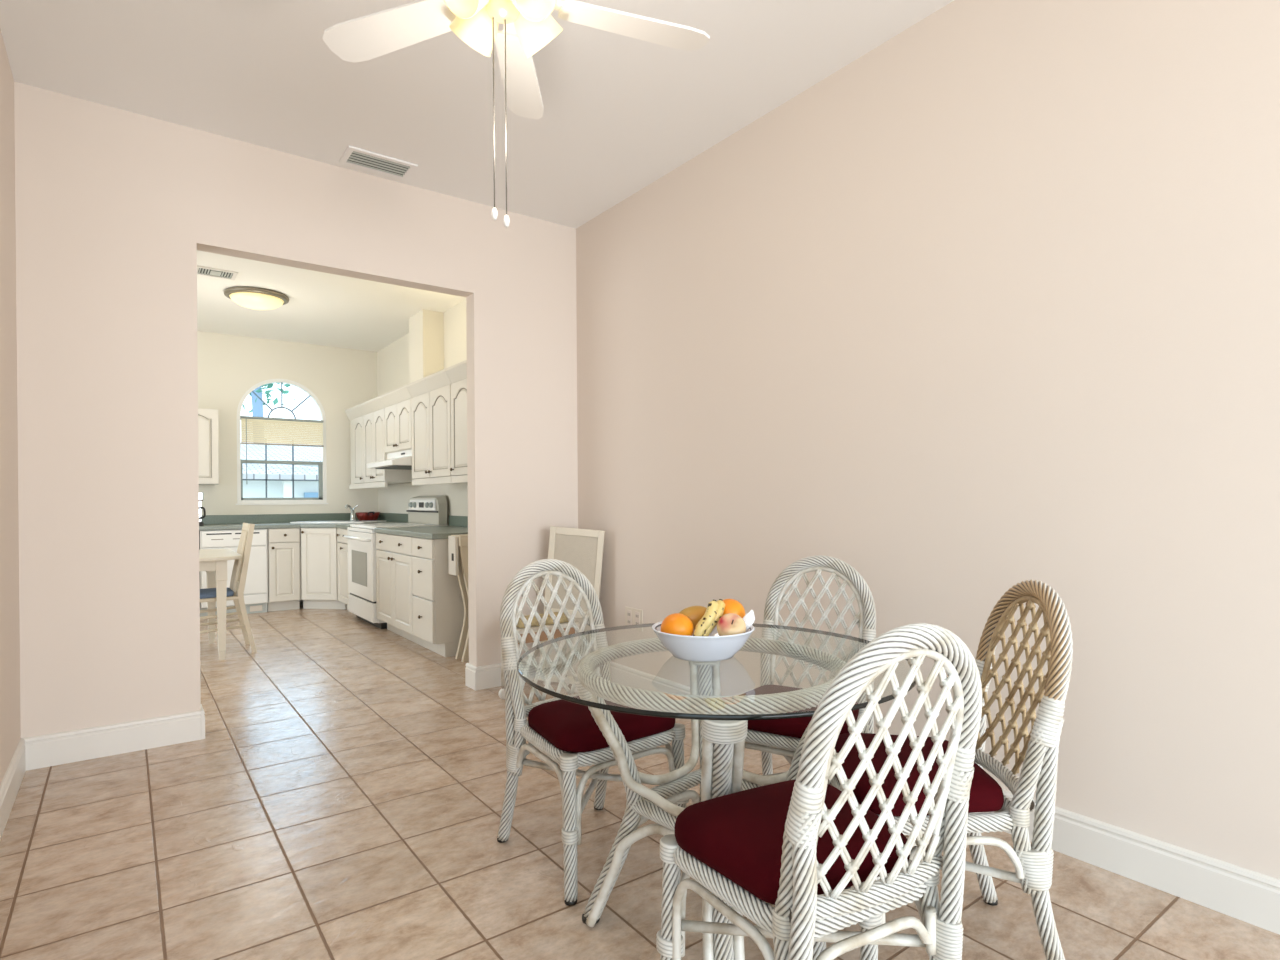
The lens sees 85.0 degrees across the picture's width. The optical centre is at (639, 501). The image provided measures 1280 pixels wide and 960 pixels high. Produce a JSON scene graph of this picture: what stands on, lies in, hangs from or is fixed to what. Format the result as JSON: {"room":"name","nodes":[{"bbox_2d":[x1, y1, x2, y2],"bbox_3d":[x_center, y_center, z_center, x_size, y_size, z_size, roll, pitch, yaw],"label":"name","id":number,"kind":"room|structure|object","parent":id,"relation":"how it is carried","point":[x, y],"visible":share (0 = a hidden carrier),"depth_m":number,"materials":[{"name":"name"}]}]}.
{"room":"dining room","nodes":[
{"label":"dining room","id":0,"kind":"room"},
{"bbox_2d":[0,29,20,784],"bbox_3d":[-1.594,-0.314,1.456,0.120,2.876,3.537,-1,0,-37],"label":"wall","id":1,"kind":"structure","parent":0,"point":[10,722],"depth_m":2.68,"materials":[{"name":"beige paint"}]},
{"bbox_2d":[0,738,25,839],"bbox_3d":[-1.531,1.056,1.502,0.016,0.134,3.537,-1,0,-37],"label":"baseboard","id":2,"kind":"structure","parent":1,"relation":"attached to","point":[11,782],"depth_m":2.57,"materials":[{"name":"white wood"}]},
{"bbox_2d":[197,331,377,601],"bbox_3d":[-5.037,-0.315,6.903,4.960,2.876,0.150,-1,0,-37],"label":"wall","id":3,"kind":"structure","parent":0,"point":[342,379],"depth_m":7.67,"materials":[{"name":"beige paint"}]},
{"bbox_2d":[198,408,218,484],"bbox_3d":[-4.617,-0.549,6.881,0.773,0.753,0.374,-1,0,-37],"label":"upper cabinet","id":4,"kind":"object","parent":3,"relation":"attached to","point":[208,419],"visible":0.15,"depth_m":6.93,"materials":[{"name":"white wood"}]},
{"bbox_2d":[202,513,358,523],"bbox_3d":[-4.148,0.183,7.453,2.597,0.092,0.020,-1,0,-37],"label":"backsplash","id":5,"kind":"structure","parent":3,"relation":"attached to","point":[260,518],"depth_m":7.56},
{"bbox_2d":[236,379,327,504],"bbox_3d":[-3.930,-0.659,7.671,0.914,1.378,0.092,-1,0,-37],"label":"window","id":6,"kind":"structure","parent":3,"relation":"in","point":[322,483],"depth_m":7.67,"materials":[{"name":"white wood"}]},
{"bbox_2d":[240,416,323,482],"bbox_3d":[-3.899,-0.550,7.631,0.814,0.724,0.033,-1,0,-37],"label":"window blind","id":7,"kind":"object","parent":6,"relation":"attached to","point":[248,425],"visible":1,"depth_m":7.61,"materials":[{"name":"beige fabric"}]},
{"bbox_2d":[14,81,577,737],"bbox_3d":[-2.300,-0.317,3.205,4.960,2.876,0.114,-1,0,-37],"label":"wall","id":8,"kind":"structure","parent":0,"point":[115,208],"depth_m":3.21,"materials":[{"name":"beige paint"}]},
{"bbox_2d":[22,710,200,770],"bbox_3d":[-2.328,1.054,3.102,0.638,0.134,0.016,-1,0,-37],"label":"baseboard","id":9,"kind":"structure","parent":8,"relation":"attached to","point":[41,751],"depth_m":3.08,"materials":[{"name":"white wood"}]},
{"bbox_2d":[201,704,204,738],"bbox_3d":[-2.104,1.052,3.350,0.016,0.134,0.146,-1,0,-37],"label":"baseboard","id":10,"kind":"object","parent":8,"relation":"attached to","point":[202,709],"visible":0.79,"depth_m":3.29,"materials":[{"name":"white wood"}]},
{"bbox_2d":[465,663,477,690],"bbox_3d":[-1.005,1.042,4.163,0.016,0.134,0.146,-1,0,-37],"label":"baseboard","id":11,"kind":"structure","parent":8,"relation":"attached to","point":[471,671],"depth_m":4.14,"materials":[{"name":"white wood"}]},
{"bbox_2d":[478,657,539,689],"bbox_3d":[-0.676,1.039,4.325,0.705,0.134,0.016,-1,0,-37],"label":"baseboard","id":12,"kind":"structure","parent":8,"relation":"attached to","point":[489,676],"depth_m":4.16,"materials":[{"name":"white wood"}]},
{"bbox_2d":[377,299,467,525],"bbox_3d":[-1.763,-0.334,6.546,0.120,2.876,4.618,-1,0,-37],"label":"wall","id":13,"kind":"structure","parent":0,"point":[393,359],"depth_m":7.24,"materials":[{"name":"beige paint"}]},
{"bbox_2d":[345,404,397,488],"bbox_3d":[-2.980,-0.589,7.742,0.400,0.890,0.608,-1,0,-37],"label":"upper cabinet","id":14,"kind":"object","parent":13,"relation":"attached to","point":[355,415],"visible":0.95,"depth_m":7.60,"materials":[{"name":"white wood"}]},
{"bbox_2d":[360,396,411,487],"bbox_3d":[-2.579,-0.589,7.200,0.400,0.890,0.733,-1,0,-37],"label":"upper cabinet","id":15,"kind":"object","parent":13,"relation":"attached to","point":[373,409],"visible":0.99,"depth_m":7.02,"materials":[{"name":"white wood"}]},
{"bbox_2d":[367,449,411,469],"bbox_3d":[-2.177,-0.394,6.550,0.529,0.156,0.770,-1,0,-37],"label":"range hood","id":16,"kind":"object","parent":13,"relation":"attached to","point":[400,460],"visible":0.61,"depth_m":6.36,"materials":[{"name":"metal"}]},
{"bbox_2d":[377,513,407,522],"bbox_3d":[-2.679,0.173,7.670,0.020,0.092,1.418,-1,0,-37],"label":"backsplash","id":17,"kind":"structure","parent":13,"relation":"attached to","point":[394,517],"depth_m":7.69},
{"bbox_2d":[380,385,411,452],"bbox_3d":[-2.127,-0.754,6.587,0.400,0.560,0.782,-1,0,-37],"label":"upper cabinet","id":18,"kind":"object","parent":13,"relation":"attached to","point":[397,402],"visible":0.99,"depth_m":6.46,"materials":[{"name":"white wood"}]},
{"bbox_2d":[407,369,452,485],"bbox_3d":[-1.617,-0.590,5.901,0.400,0.890,0.919,-1,0,-37],"label":"upper cabinet","id":19,"kind":"object","parent":13,"relation":"attached to","point":[431,394],"visible":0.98,"depth_m":5.76,"materials":[{"name":"white wood"}]},
{"bbox_2d":[446,360,467,482],"bbox_3d":[-1.204,-0.590,5.343,0.400,0.890,0.462,-1,0,-37],"label":"upper cabinet","id":20,"kind":"object","parent":13,"relation":"attached to","point":[457,373],"visible":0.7,"depth_m":5.29,"materials":[{"name":"white wood"}]},
{"bbox_2d":[449,516,467,526],"bbox_3d":[-1.334,0.172,5.852,0.020,0.092,1.395,-1,0,-37],"label":"backsplash","id":21,"kind":"structure","parent":13,"relation":"attached to","point":[462,521],"depth_m":6.22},
{"bbox_2d":[409,309,443,382],"bbox_3d":[-2.034,-1.343,6.634,0.195,0.856,0.396,-1,0,-37],"label":"wall","id":22,"kind":"structure","parent":0,"point":[426,328],"depth_m":6.49,"materials":[{"name":"beige paint"}]},
{"bbox_2d":[0,0,953,351],"bbox_3d":[-1.754,-1.805,2.447,4.960,0.100,11.220,-1,0,-37],"label":"ceiling","id":23,"kind":"structure","parent":0,"point":[621,113],"depth_m":2.99,"materials":[{"name":"paint"}]},
{"bbox_2d":[197,265,237,279],"bbox_3d":[-3.251,-1.752,5.345,0.280,0.010,0.220,-1,0,-37],"label":"ceiling vent","id":24,"kind":"object","parent":23,"relation":"in","point":[201,270],"visible":0.96,"depth_m":5.34,"materials":[{"name":"white metal"}]},
{"bbox_2d":[224,286,288,309],"bbox_3d":[-3.253,-1.704,5.928,0.490,0.112,0.490,-1,0,-37],"label":"ceiling light","id":25,"kind":"object","parent":23,"relation":"attached to","point":[256,298],"visible":1,"depth_m":5.80,"materials":[{"name":"white glass"}]},
{"bbox_2d":[339,146,417,179],"bbox_3d":[-1.359,-1.757,3.629,0.345,0.010,0.200,-1,0,-37],"label":"ceiling vent","id":26,"kind":"object","parent":23,"relation":"in","point":[352,156],"visible":1,"depth_m":3.62,"materials":[{"name":"metal"}]},
{"bbox_2d":[323,0,709,226],"bbox_3d":[-0.363,-1.270,1.945,1.228,0.982,1.191,-1,0,-37],"label":"ceiling fan","id":27,"kind":"object","parent":23,"relation":"hanging from","point":[529,26],"visible":1,"depth_m":2.09,"materials":[{"name":"beige metal"}]},
{"bbox_2d":[0,602,1279,959],"bbox_3d":[-1.679,1.151,2.284,6.400,0.060,11.670,-1,0,-37],"label":"floor","id":28,"kind":"structure","parent":0,"point":[341,797],"depth_m":2.21,"materials":[{"name":"beige tile"}]},
{"bbox_2d":[199,549,241,659],"bbox_3d":[-3.453,0.751,4.996,0.982,0.738,0.980,-1,0,-37],"label":"kitchen table","id":29,"kind":"object","parent":28,"relation":"on","point":[212,561],"visible":0.43,"depth_m":4.93,"materials":[{"name":"white wood"}]},
{"bbox_2d":[200,522,256,651],"bbox_3d":[-3.162,0.640,5.186,0.498,0.955,0.380,-1,0,-37],"label":"chair","id":30,"kind":"object","parent":28,"relation":"on","point":[235,593],"visible":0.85,"depth_m":5.16,"materials":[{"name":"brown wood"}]},
{"bbox_2d":[199,529,267,616],"bbox_3d":[-4.130,0.696,7.055,0.575,0.841,0.584,-1,0,-37],"label":"dishwasher","id":31,"kind":"object","parent":28,"relation":"on","point":[256,585],"visible":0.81,"depth_m":6.90,"materials":[{"name":"plastic"}]},
{"bbox_2d":[267,528,300,611],"bbox_3d":[-3.780,0.690,7.327,0.294,0.845,0.654,-1,0,-37],"label":"base cabinet","id":32,"kind":"object","parent":28,"relation":"on","point":[284,553],"visible":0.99,"depth_m":7.09,"materials":[{"name":"white wood"}]},
{"bbox_2d":[301,528,346,608],"bbox_3d":[-3.267,0.687,7.288,0.475,0.845,0.349,0,0,8],"label":"base cabinet","id":33,"kind":"object","parent":28,"relation":"on","point":[319,585],"visible":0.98,"depth_m":7.15,"materials":[{"name":"white wood"}]},
{"bbox_2d":[336,528,349,610],"bbox_3d":[-2.686,0.684,7.106,0.694,0.845,0.500,-1,0,-37],"label":"base cabinet","id":34,"kind":"object","parent":28,"relation":"on","point":[342,543],"visible":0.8,"depth_m":6.94,"materials":[{"name":"white wood"}]},
{"bbox_2d":[199,513,407,529],"bbox_3d":[-3.723,0.202,6.897,2.618,0.132,1.418,-1,0,-37],"label":"countertop","id":35,"kind":"structure","parent":34,"relation":"on","point":[261,521],"depth_m":7.41,"materials":[{"name":"green laminate"}]},
{"bbox_2d":[199,492,205,525],"bbox_3d":[-4.353,0.068,6.759,0.242,0.330,0.255,-1,0,-37],"label":"coffee maker","id":36,"kind":"object","parent":35,"relation":"on","point":[201,523],"visible":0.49,"depth_m":6.77,"materials":[{"name":"plastic"}]},
{"bbox_2d":[290,520,386,523],"bbox_3d":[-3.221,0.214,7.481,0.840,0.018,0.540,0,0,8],"label":"sink","id":37,"kind":"object","parent":35,"relation":"in","point":[320,521],"visible":1,"depth_m":7.28,"materials":[{"name":"ceramic"}]},
{"bbox_2d":[298,521,330,521],"bbox_3d":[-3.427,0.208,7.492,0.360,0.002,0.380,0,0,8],"label":"basin","id":38,"kind":"object","parent":37,"relation":"in","point":[298,521],"depth_m":7.38,"materials":[{"name":"ceramic"}]},
{"bbox_2d":[333,520,378,521],"bbox_3d":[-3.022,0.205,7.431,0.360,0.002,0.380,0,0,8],"label":"basin","id":39,"kind":"object","parent":37,"relation":"in","point":[354,520],"depth_m":7.32,"materials":[{"name":"ceramic"}]},
{"bbox_2d":[345,504,357,520],"bbox_3d":[-3.141,0.116,7.586,0.087,0.181,0.268,0,0,-6],"label":"faucet","id":40,"kind":"object","parent":35,"relation":"on","point":[347,505],"visible":1,"depth_m":7.66,"materials":[{"name":"silver metal"}]},
{"bbox_2d":[355,512,379,519],"bbox_3d":[-3.104,0.165,7.966,0.264,0.111,0.278,0,0,8],"label":"serving dish","id":41,"kind":"object","parent":35,"relation":"on","point":[360,515],"visible":0.82,"depth_m":7.88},
{"bbox_2d":[343,495,447,628],"bbox_3d":[-2.302,0.525,6.535,0.733,1.164,0.845,-1,0,-37],"label":"stove","id":42,"kind":"object","parent":28,"relation":"on","point":[422,510],"visible":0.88,"depth_m":6.37,"materials":[{"name":"metal"}]},
{"bbox_2d":[350,523,447,528],"bbox_3d":[-2.273,0.222,6.556,0.653,0.024,0.845,-1,0,-37],"label":"cooktop","id":43,"kind":"object","parent":42,"relation":"in","point":[375,525],"depth_m":6.39,"materials":[{"name":"white metal"}]},
{"bbox_2d":[376,533,423,646],"bbox_3d":[-1.743,0.684,5.831,0.694,0.845,0.932,-1,0,-37],"label":"base cabinet","id":44,"kind":"object","parent":28,"relation":"on","point":[394,555],"visible":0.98,"depth_m":5.60,"materials":[{"name":"white wood"}]},
{"bbox_2d":[374,516,467,538],"bbox_3d":[-1.600,0.194,5.655,0.683,0.132,1.395,-1,0,-37],"label":"countertop","id":45,"kind":"structure","parent":44,"relation":"on","point":[458,525],"depth_m":5.59,"materials":[{"name":"green laminate"}]},
{"bbox_2d":[412,537,463,656],"bbox_3d":[-1.336,0.684,5.282,0.694,0.845,0.432,-1,0,-37],"label":"base cabinet","id":46,"kind":"object","parent":28,"relation":"on","point":[437,601],"visible":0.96,"depth_m":5.00,"materials":[{"name":"white wood"}]},
{"bbox_2d":[448,534,468,661],"bbox_3d":[-1.144,0.669,4.963,0.404,0.875,0.170,-1,0,-37],"label":"wooden stand","id":47,"kind":"object","parent":28,"relation":"on","point":[457,544],"visible":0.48,"depth_m":4.85,"materials":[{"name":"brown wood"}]},
{"bbox_2d":[498,612,579,698],"bbox_3d":[-0.566,0.876,3.978,0.452,0.460,0.172,-1,0,-37],"label":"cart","id":48,"kind":"object","parent":28,"relation":"on","point":[564,621],"visible":0.3,"depth_m":3.94,"materials":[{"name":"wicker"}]},
{"bbox_2d":[516,621,579,633],"bbox_3d":[-0.567,0.710,3.978,0.422,0.026,0.172,-1,0,-37],"label":"shelf","id":49,"kind":"object","parent":48,"relation":"attached to","point":[549,624],"depth_m":3.92,"materials":[{"name":"wicker"}]},
{"bbox_2d":[538,526,604,683],"bbox_3d":[-0.415,0.627,4.211,0.412,0.960,0.043,0,0,8],"label":"framed panel","id":50,"kind":"object","parent":28,"relation":"on","point":[582,549],"visible":0.53,"depth_m":4.21,"materials":[{"name":"white wood"}]},
{"bbox_2d":[497,559,688,905],"bbox_3d":[-0.176,0.655,2.244,0.455,0.913,0.517,-1,0,-38],"label":"rattan chair","id":51,"kind":"object","parent":28,"relation":"on","point":[567,734],"visible":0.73,"depth_m":2.22,"materials":[{"name":"wicker"}]},
{"bbox_2d":[528,696,674,751],"bbox_3d":[-0.127,0.666,2.180,0.417,0.074,0.350,-1,0,-38],"label":"seat cushion","id":52,"kind":"object","parent":51,"relation":"on","point":[560,725],"depth_m":2.06,"materials":[{"name":"red fabric"}]},
{"bbox_2d":[517,623,915,959],"bbox_3d":[0.193,0.758,1.845,1.016,0.705,1.016,-1,0,-37],"label":"dining table","id":53,"kind":"object","parent":28,"relation":"on","point":[719,723],"visible":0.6,"depth_m":1.79,"materials":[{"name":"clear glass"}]},
{"bbox_2d":[651,621,754,661],"bbox_3d":[0.167,0.368,1.850,0.273,0.076,0.273,-1,0,-37],"label":"fruit bowl","id":54,"kind":"object","parent":53,"relation":"on","point":[713,647],"visible":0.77,"depth_m":1.75,"materials":[{"name":"ceramic"}]},
{"bbox_2d":[660,613,693,635],"bbox_3d":[0.098,0.335,1.834,0.088,0.084,0.088,-1,0,-37],"label":"orange","id":55,"kind":"object","parent":54,"relation":"in","point":[676,623],"visible":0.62,"depth_m":1.80,"materials":[{"name":"orange food"}]},
{"bbox_2d":[679,606,706,629],"bbox_3d":[0.148,0.317,1.910,0.102,0.065,0.068,0,0,-3],"label":"mango","id":56,"kind":"object","parent":54,"relation":"in","point":[694,613],"visible":0.41,"depth_m":1.89,"materials":[{"name":"orange food"}]},
{"bbox_2d":[693,599,724,635],"bbox_3d":[0.181,0.308,1.828,0.106,0.098,0.040,-1,0,-37],"label":"banana","id":57,"kind":"object","parent":54,"relation":"in","point":[707,623],"visible":0.91,"depth_m":1.81,"materials":[{"name":"yellow food"}]},
{"bbox_2d":[717,613,745,635],"bbox_3d":[0.236,0.326,1.809,0.075,0.073,0.074,-1,0,-37],"label":"apple","id":58,"kind":"object","parent":54,"relation":"in","point":[730,623],"visible":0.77,"depth_m":1.79,"materials":[{"name":"yellow food"}]},
{"bbox_2d":[722,599,744,617],"bbox_3d":[0.242,0.304,1.892,0.086,0.082,0.086,-1,0,-37],"label":"orange","id":59,"kind":"object","parent":54,"relation":"in","point":[731,605],"visible":0.35,"depth_m":1.86,"materials":[{"name":"orange food"}]},
{"bbox_2d":[742,610,754,630],"bbox_3d":[0.284,0.312,1.837,0.038,0.056,0.017,0,0,-6],"label":"paper napkin","id":60,"kind":"object","parent":54,"relation":"on","point":[749,618],"visible":0.77,"depth_m":1.83,"materials":[{"name":"white paper"}]},
{"bbox_2d":[739,555,875,888],"bbox_3d":[0.533,0.651,2.311,0.455,0.913,0.517,0,0,31],"label":"rattan chair","id":61,"kind":"object","parent":28,"relation":"on","point":[782,734],"visible":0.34,"depth_m":2.45,"materials":[{"name":"wicker"}]},
{"bbox_2d":[739,685,858,737],"bbox_3d":[0.491,0.661,2.242,0.417,0.074,0.350,0,0,31],"label":"seat cushion","id":62,"kind":"object","parent":61,"relation":"on","point":[792,727],"depth_m":2.11,"materials":[{"name":"red fabric"}]},
{"bbox_2d":[656,623,981,959],"bbox_3d":[0.345,0.656,1.354,0.454,0.913,0.517,0,0,-27],"label":"rattan chair","id":63,"kind":"object","parent":28,"relation":"on","point":[795,846],"visible":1,"depth_m":1.22,"materials":[{"name":"wicker"}]},
{"bbox_2d":[674,779,909,904],"bbox_3d":[0.308,0.666,1.426,0.417,0.074,0.350,0,0,-27],"label":"seat cushion","id":64,"kind":"object","parent":63,"relation":"on","point":[734,841],"depth_m":1.34,"materials":[{"name":"red fabric"}]},
{"bbox_2d":[827,579,1072,959],"bbox_3d":[0.748,0.652,1.744,0.517,0.913,0.455,0,0,3],"label":"rattan chair","id":65,"kind":"object","parent":28,"relation":"on","point":[1033,863],"visible":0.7,"depth_m":1.58,"materials":[{"name":"wicker"}]},
{"bbox_2d":[835,733,1003,815],"bbox_3d":[0.668,0.662,1.748,0.350,0.074,0.417,0,0,3],"label":"seat cushion","id":66,"kind":"object","parent":65,"relation":"on","point":[986,795],"depth_m":1.60,"materials":[{"name":"red fabric"}]},
{"bbox_2d":[576,0,1279,878],"bbox_3d":[1.572,-0.336,1.964,0.120,2.876,6.487,-1,0,-37],"label":"wall","id":67,"kind":"structure","parent":0,"point":[987,305],"depth_m":2.35,"materials":[{"name":"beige paint"}]},
{"bbox_2d":[625,607,642,631],"bbox_3d":[-0.037,0.678,4.041,0.009,0.124,0.170,-1,0,-37],"label":"wall outlet","id":68,"kind":"object","parent":67,"relation":"attached to","point":[633,616],"visible":0.82,"depth_m":4.04,"materials":[{"name":"plastic"}]},
{"bbox_2d":[627,610,630,624],"bbox_3d":[-0.063,0.678,4.071,0.003,0.090,0.040,-1,0,-37],"label":"receptacle","id":69,"kind":"object","parent":68,"relation":"attached to","point":[628,611],"depth_m":4.07,"materials":[{"name":"beige plastic"}]},
{"bbox_2d":[635,612,639,624],"bbox_3d":[-0.015,0.678,4.007,0.003,0.090,0.040,-1,0,-37],"label":"receptacle","id":70,"kind":"object","parent":68,"relation":"attached to","point":[637,614],"depth_m":4.00,"materials":[{"name":"beige plastic"}]},
{"bbox_2d":[610,661,1279,934],"bbox_3d":[1.526,1.035,1.929,0.016,0.134,6.487,-1,0,-37],"label":"baseboard","id":71,"kind":"structure","parent":67,"relation":"attached to","point":[1246,895],"depth_m":1.99,"materials":[{"name":"white wood"}]},
{"label":"outside","id":72,"kind":"structure","parent":0,"visible":0},
{"bbox_3d":[-10.705,1.394,16.162,30.000,0.150,21.280,-1,0,-37],"label":"ground","id":73,"kind":"structure","parent":72,"visible":0},
{"bbox_2d":[243,383,295,439],"bbox_3d":[-10.138,-1.609,18.574,2.015,5.832,2.503,-1,0,-37],"label":"tree","id":74,"kind":"object","parent":73,"relation":"on","point":[257,404],"visible":0.27,"depth_m":18.54,"materials":[{"name":"green plant"}]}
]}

